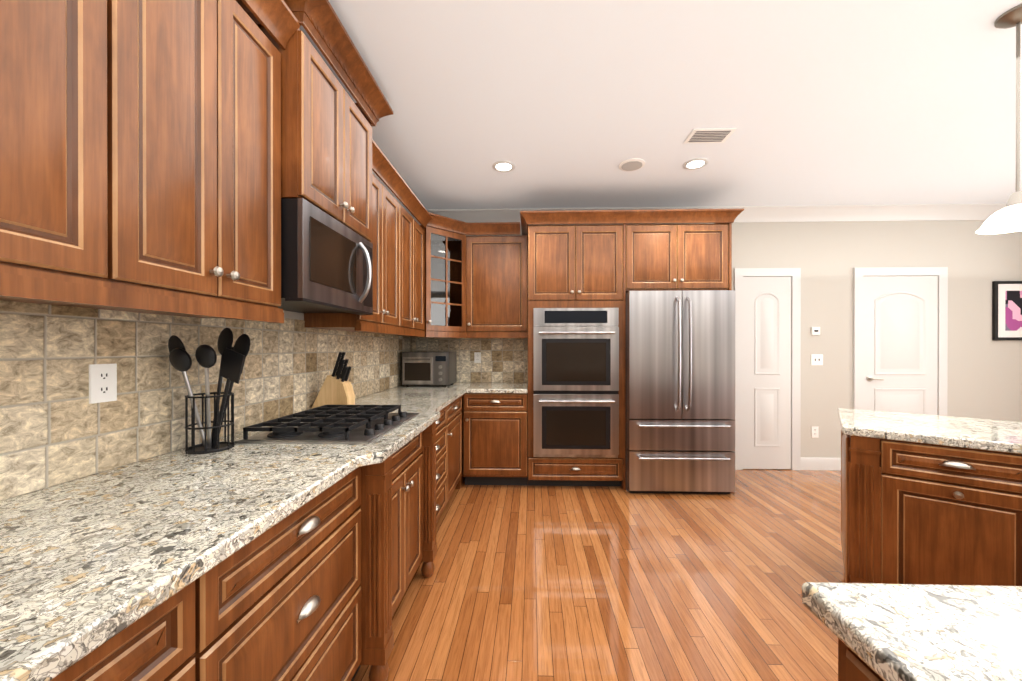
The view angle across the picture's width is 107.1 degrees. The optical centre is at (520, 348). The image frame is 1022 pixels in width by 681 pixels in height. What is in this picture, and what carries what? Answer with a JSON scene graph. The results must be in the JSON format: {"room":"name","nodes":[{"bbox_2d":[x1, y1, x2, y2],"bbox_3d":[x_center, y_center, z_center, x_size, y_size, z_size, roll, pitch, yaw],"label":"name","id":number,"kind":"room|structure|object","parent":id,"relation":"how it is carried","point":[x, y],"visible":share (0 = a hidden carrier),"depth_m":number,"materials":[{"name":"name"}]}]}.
{"room":"kitchen","nodes":[
{"label":"kitchen","id":0,"kind":"room"},
{"bbox_2d":[6,310,376,499],"bbox_3d":[-1.334,-0.087,0.711,0.100,2.740,6.970,0,0,2],"label":"wall","id":1,"kind":"structure","parent":0,"point":[293,315],"depth_m":2.06,"materials":[{"name":"grey paint"}]},
{"bbox_2d":[0,0,123,303],"bbox_3d":[-1.120,-0.642,0.579,0.326,1.050,0.604,0,0,2],"label":"upper cabinet","id":2,"kind":"object","parent":1,"relation":"attached to","point":[62,61],"depth_m":0.79,"materials":[{"name":"brown wood"}]},
{"bbox_2d":[89,364,116,403],"bbox_3d":[-1.259,0.105,1.139,0.006,0.115,0.070,0,0,2],"label":"electrical outlet","id":3,"kind":"object","parent":1,"relation":"attached to","point":[102,382],"visible":1,"depth_m":1.14,"materials":[{"name":"white plastic"}]},
{"bbox_2d":[48,0,283,322],"bbox_3d":[-1.102,-0.643,1.182,0.326,1.050,0.602,0,0,2],"label":"upper cabinet","id":4,"kind":"object","parent":1,"relation":"attached to","point":[162,157],"depth_m":1.12,"materials":[{"name":"brown wood"}]},
{"bbox_2d":[0,300,411,500],"bbox_3d":[-1.264,0.107,1.259,0.009,0.530,5.670,0,0,2],"label":"backsplash","id":5,"kind":"structure","parent":1,"relation":"attached to","point":[56,428],"depth_m":1.22,"materials":[{"name":"tile"}]},
{"bbox_2d":[252,0,375,247],"bbox_3d":[-1.047,-0.994,1.814,0.404,0.798,0.662,0,0,2],"label":"upper cabinet","id":6,"kind":"object","parent":1,"relation":"attached to","point":[330,148],"depth_m":1.63,"materials":[{"name":"brown wood"}]},
{"bbox_2d":[278,198,372,314],"bbox_3d":[-1.014,-0.389,1.815,0.467,0.404,0.654,0,0,2],"label":"microwave","id":7,"kind":"object","parent":6,"relation":"attached to","point":[326,263],"visible":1,"depth_m":1.64,"materials":[{"name":"silver metal"}]},
{"bbox_2d":[304,172,403,334],"bbox_3d":[-1.065,-0.606,2.472,0.326,0.970,0.647,0,0,2],"label":"upper cabinet","id":8,"kind":"object","parent":1,"relation":"attached to","point":[387,318],"depth_m":2.50,"materials":[{"name":"brown wood"}]},
{"bbox_2d":[404,204,424,335],"bbox_3d":[-1.047,-0.607,3.119,0.326,0.970,0.648,0,0,2],"label":"upper cabinet","id":9,"kind":"object","parent":1,"relation":"attached to","point":[413,232],"depth_m":3.12,"materials":[{"name":"brown wood"}]},
{"bbox_2d":[372,170,419,224],"bbox_3d":[-1.232,-1.390,0.710,0.105,0.135,6.540,0,0,2],"label":"crown molding","id":10,"kind":"structure","parent":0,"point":[373,173],"depth_m":3.44,"materials":[{"name":"brown wood"}]},
{"bbox_2d":[353,469,844,680],"bbox_3d":[2.335,1.333,0.608,7.440,0.100,6.970,0,0,2],"label":"floor","id":11,"kind":"structure","parent":0,"point":[566,583],"depth_m":2.04,"materials":[{"name":"brown wood"}]},
{"bbox_2d":[51,567,214,680],"bbox_3d":[-0.940,0.849,0.346,0.702,0.870,0.761,0,0,2],"label":"base cabinet","id":12,"kind":"object","parent":11,"relation":"on","point":[174,641],"depth_m":0.66,"materials":[{"name":"brown wood"}]},
{"bbox_2d":[215,450,398,680],"bbox_3d":[-0.893,0.847,1.111,0.753,0.870,0.770,0,0,2],"label":"base cabinet","id":13,"kind":"object","parent":11,"relation":"on","point":[315,589],"depth_m":1.13,"materials":[{"name":"brown wood"}]},
{"bbox_2d":[399,419,438,602],"bbox_3d":[-0.873,0.846,1.794,0.753,0.870,0.760,0,0,2],"label":"base cabinet","id":14,"kind":"object","parent":11,"relation":"on","point":[419,458],"depth_m":2.02,"materials":[{"name":"brown wood"}]},
{"bbox_2d":[439,403,458,516],"bbox_3d":[-0.854,0.844,2.455,0.753,0.870,0.720,0,0,2],"label":"base cabinet","id":15,"kind":"object","parent":11,"relation":"on","point":[449,416],"depth_m":2.86,"materials":[{"name":"brown wood"}]},
{"bbox_2d":[452,395,464,488],"bbox_3d":[-0.860,0.843,3.126,0.702,0.870,0.620,0,0,2],"label":"base cabinet","id":16,"kind":"object","parent":11,"relation":"on","point":[460,400],"depth_m":3.39,"materials":[{"name":"brown wood"}]},
{"bbox_2d":[0,382,475,680],"bbox_3d":[-0.881,0.392,1.248,0.767,0.040,5.667,0,0,2],"label":"countertop","id":17,"kind":"structure","parent":16,"relation":"on","point":[90,564],"depth_m":0.80,"materials":[{"name":"stone"}]},
{"bbox_2d":[168,328,249,454],"bbox_3d":[-1.111,0.145,1.390,0.269,0.453,0.236,0,0,2],"label":"utensil caddy","id":18,"kind":"object","parent":17,"relation":"on","point":[231,363],"visible":1,"depth_m":1.35,"materials":[{"name":"black metal"}]},
{"bbox_2d":[234,405,418,443],"bbox_3d":[-0.845,0.342,1.793,0.535,0.057,0.650,0,0,2],"label":"gas cooktop","id":19,"kind":"object","parent":17,"relation":"in","point":[343,424],"visible":1,"depth_m":1.60,"materials":[{"name":"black metal"}]},
{"bbox_2d":[311,352,354,408],"bbox_3d":[-1.115,0.195,2.241,0.220,0.350,0.100,0,0,2],"label":"knife block","id":20,"kind":"object","parent":17,"relation":"on","point":[336,388],"visible":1,"depth_m":2.19,"materials":[{"name":"brown wood"}]},
{"bbox_2d":[402,351,455,385],"bbox_3d":[-0.910,0.200,3.778,0.450,0.334,0.435,0,0,2],"label":"microwave","id":21,"kind":"object","parent":17,"relation":"on","point":[428,367],"visible":1,"depth_m":3.61,"materials":[{"name":"silver plastic"}]},
{"bbox_2d":[463,393,527,484],"bbox_3d":[-0.224,0.842,3.734,0.590,0.870,0.660,0,0,2],"label":"base cabinet","id":22,"kind":"object","parent":11,"relation":"on","point":[495,438],"visible":0.98,"depth_m":3.44,"materials":[{"name":"brown wood"}]},
{"bbox_2d":[466,382,527,392],"bbox_3d":[-0.206,0.387,3.739,0.557,0.040,0.647,0,0,2],"label":"countertop","id":23,"kind":"structure","parent":22,"relation":"on","point":[486,387],"depth_m":3.46,"materials":[{"name":"stone"}]},
{"bbox_2d":[528,210,627,489],"bbox_3d":[0.514,0.027,3.727,0.880,2.500,0.627,0,0,2],"label":"tall cabinet","id":24,"kind":"object","parent":11,"relation":"on","point":[590,266],"depth_m":3.41,"materials":[{"name":"brown wood"}]},
{"bbox_2d":[533,308,618,457],"bbox_3d":[0.493,0.310,3.360,0.760,1.345,0.106,0,0,2],"label":"double wall oven","id":25,"kind":"object","parent":24,"relation":"in","point":[575,382],"visible":1,"depth_m":3.37,"materials":[{"name":"silver metal"}]},
{"bbox_2d":[626,290,734,493],"bbox_3d":[1.411,0.387,3.605,0.910,1.780,0.798,0,0,2],"label":"refrigerator","id":26,"kind":"object","parent":11,"relation":"on","point":[680,391],"visible":1,"depth_m":3.28,"materials":[{"name":"grey metal"}]},
{"bbox_2d":[838,638,882,680],"bbox_3d":[1.205,0.850,-0.437,1.538,0.870,2.018,0,0,2],"label":"base cabinet","id":27,"kind":"object","parent":11,"relation":"on","point":[852,666],"visible":0.2,"depth_m":0.53,"materials":[{"name":"brown wood"}]},
{"bbox_2d":[802,582,1021,680],"bbox_3d":[1.212,0.395,-0.445,1.585,0.040,2.065,0,0,2],"label":"countertop","id":28,"kind":"structure","parent":27,"relation":"on","point":[911,632],"depth_m":0.51,"materials":[{"name":"stone"}]},
{"bbox_2d":[841,430,1021,585],"bbox_3d":[2.402,0.846,1.554,1.707,0.870,1.501,0,0,2],"label":"base cabinet","id":29,"kind":"object","parent":11,"relation":"on","point":[916,513],"visible":0.75,"depth_m":1.42,"materials":[{"name":"brown wood"}]},
{"bbox_2d":[837,408,1021,453],"bbox_3d":[2.410,0.391,1.553,1.680,0.040,0.720,0,0,39],"label":"countertop","id":30,"kind":"structure","parent":29,"relation":"on","point":[987,434],"depth_m":1.75,"materials":[{"name":"stone"}]},
{"bbox_2d":[299,0,1021,209],"bbox_3d":[2.335,-1.507,0.602,7.440,0.100,6.970,0,0,2],"label":"ceiling","id":31,"kind":"structure","parent":0,"point":[566,103],"depth_m":2.21,"materials":[{"name":"white paint"}]},
{"bbox_2d":[492,161,514,172],"bbox_3d":[-0.136,-1.456,3.030,0.184,0.010,0.184,0,0,2],"label":"recessed light","id":32,"kind":"object","parent":31,"relation":"in","point":[503,166],"visible":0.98,"depth_m":3.02,"materials":[{"name":"white"}]},
{"bbox_2d":[619,158,644,170],"bbox_3d":[0.883,-1.454,3.000,0.204,0.013,0.204,0,0,2],"label":"ceiling speaker","id":33,"kind":"object","parent":31,"relation":"attached to","point":[633,164],"visible":1,"depth_m":2.97,"materials":[{"name":"white plastic"}]},
{"bbox_2d":[683,158,708,169],"bbox_3d":[1.383,-1.456,2.986,0.184,0.010,0.184,0,0,2],"label":"recessed light","id":34,"kind":"object","parent":31,"relation":"in","point":[695,163],"visible":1,"depth_m":2.98,"materials":[{"name":"white"}]},
{"bbox_2d":[683,128,736,143],"bbox_3d":[1.292,-1.456,2.588,0.280,0.008,0.170,0,0,2],"label":"ceiling vent","id":35,"kind":"object","parent":31,"relation":"in","point":[712,135],"visible":1,"depth_m":2.58,"materials":[{"name":"white metal"}]},
{"bbox_2d":[976,4,1021,233],"bbox_3d":[2.165,-0.994,1.644,0.236,0.927,0.236,0,0,2],"label":"pendant light","id":36,"kind":"object","parent":31,"relation":"hanging from","point":[1007,218],"visible":1,"depth_m":1.64,"materials":[{"name":"white glass"}]},
{"bbox_2d":[465,220,1021,469],"bbox_3d":[2.434,-0.094,4.039,7.240,2.740,0.100,0,0,2],"label":"wall","id":37,"kind":"structure","parent":0,"point":[984,375],"depth_m":3.95,"materials":[{"name":"grey paint"}]},
{"bbox_2d":[395,226,466,337],"bbox_3d":[-0.864,-0.613,3.748,0.658,1.020,0.662,0,0,2],"label":"upper cabinet","id":38,"kind":"object","parent":37,"relation":"attached to","point":[444,283],"visible":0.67,"depth_m":3.57,"materials":[{"name":"brown wood"}]},
{"bbox_2d":[412,337,527,382],"bbox_3d":[-0.537,0.101,4.071,1.240,0.530,0.009,0,0,2],"label":"backsplash","id":39,"kind":"structure","parent":37,"relation":"attached to","point":[503,360],"depth_m":4.06,"materials":[{"name":"tile"}]},
{"bbox_2d":[474,352,480,362],"bbox_3d":[-0.464,0.099,4.060,0.070,0.115,0.006,0,0,2],"label":"outlet","id":40,"kind":"object","parent":37,"relation":"attached to","point":[477,357],"visible":1,"depth_m":4.06,"materials":[{"name":"white plastic"}]},
{"bbox_2d":[466,236,527,337],"bbox_3d":[-0.235,-0.612,3.882,0.619,1.017,0.359,0,0,2],"label":"upper cabinet","id":41,"kind":"object","parent":37,"relation":"attached to","point":[496,286],"visible":0.94,"depth_m":3.74,"materials":[{"name":"brown wood"}]},
{"bbox_2d":[628,209,731,290],"bbox_3d":[1.414,-0.873,3.699,0.920,0.700,0.627,0,0,2],"label":"upper cabinet","id":42,"kind":"object","parent":37,"relation":"attached to","point":[661,257],"depth_m":3.39,"materials":[{"name":"brown wood"}]},
{"bbox_2d":[420,203,1006,224],"bbox_3d":[2.431,-1.396,3.934,7.240,0.135,0.105,0,0,2],"label":"crown molding","id":43,"kind":"structure","parent":37,"relation":"attached to","point":[864,213],"depth_m":3.91,"materials":[{"name":"white paint"}]},
{"bbox_2d":[734,268,800,469],"bbox_3d":[2.592,0.217,3.974,0.678,2.119,0.022,0,0,2],"label":"door","id":44,"kind":"structure","parent":37,"relation":"attached to","point":[767,419],"depth_m":3.97,"materials":[{"name":"white wood"}]},
{"bbox_2d":[811,426,818,437],"bbox_3d":[3.092,0.879,3.968,0.070,0.115,0.008,0,0,2],"label":"outlet","id":45,"kind":"object","parent":37,"relation":"attached to","point":[814,432],"visible":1,"depth_m":3.97,"materials":[{"name":"white plastic"}]},
{"bbox_2d":[811,327,819,334],"bbox_3d":[3.092,-0.183,3.959,0.080,0.080,0.022,0,0,2],"label":"thermostat","id":46,"kind":"object","parent":37,"relation":"attached to","point":[815,330],"visible":1,"depth_m":3.95,"materials":[{"name":"white plastic"}]},
{"bbox_2d":[811,354,822,364],"bbox_3d":[3.112,0.119,3.966,0.120,0.115,0.008,0,0,2],"label":"light switch","id":47,"kind":"object","parent":37,"relation":"attached to","point":[816,359],"visible":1,"depth_m":3.96,"materials":[{"name":"white plastic"}]},
{"bbox_2d":[800,457,840,469],"bbox_3d":[3.207,1.213,3.961,0.550,0.128,0.016,0,0,2],"label":"baseboard","id":48,"kind":"structure","parent":37,"relation":"attached to","point":[820,463],"depth_m":3.94,"materials":[{"name":"white wood"}]},
{"bbox_2d":[853,267,947,415],"bbox_3d":[3.951,0.217,3.913,0.938,2.119,0.065,0,0,2],"label":"door","id":49,"kind":"structure","parent":37,"relation":"attached to","point":[900,339],"depth_m":3.93,"materials":[{"name":"white wood"}]},
{"bbox_2d":[992,281,1021,339],"bbox_3d":[5.211,-0.388,3.893,0.640,0.610,0.029,0,0,2],"label":"picture frame","id":50,"kind":"object","parent":37,"relation":"attached to","point":[1006,310],"visible":0.93,"depth_m":3.89,"materials":[{"name":"black"}]}
]}

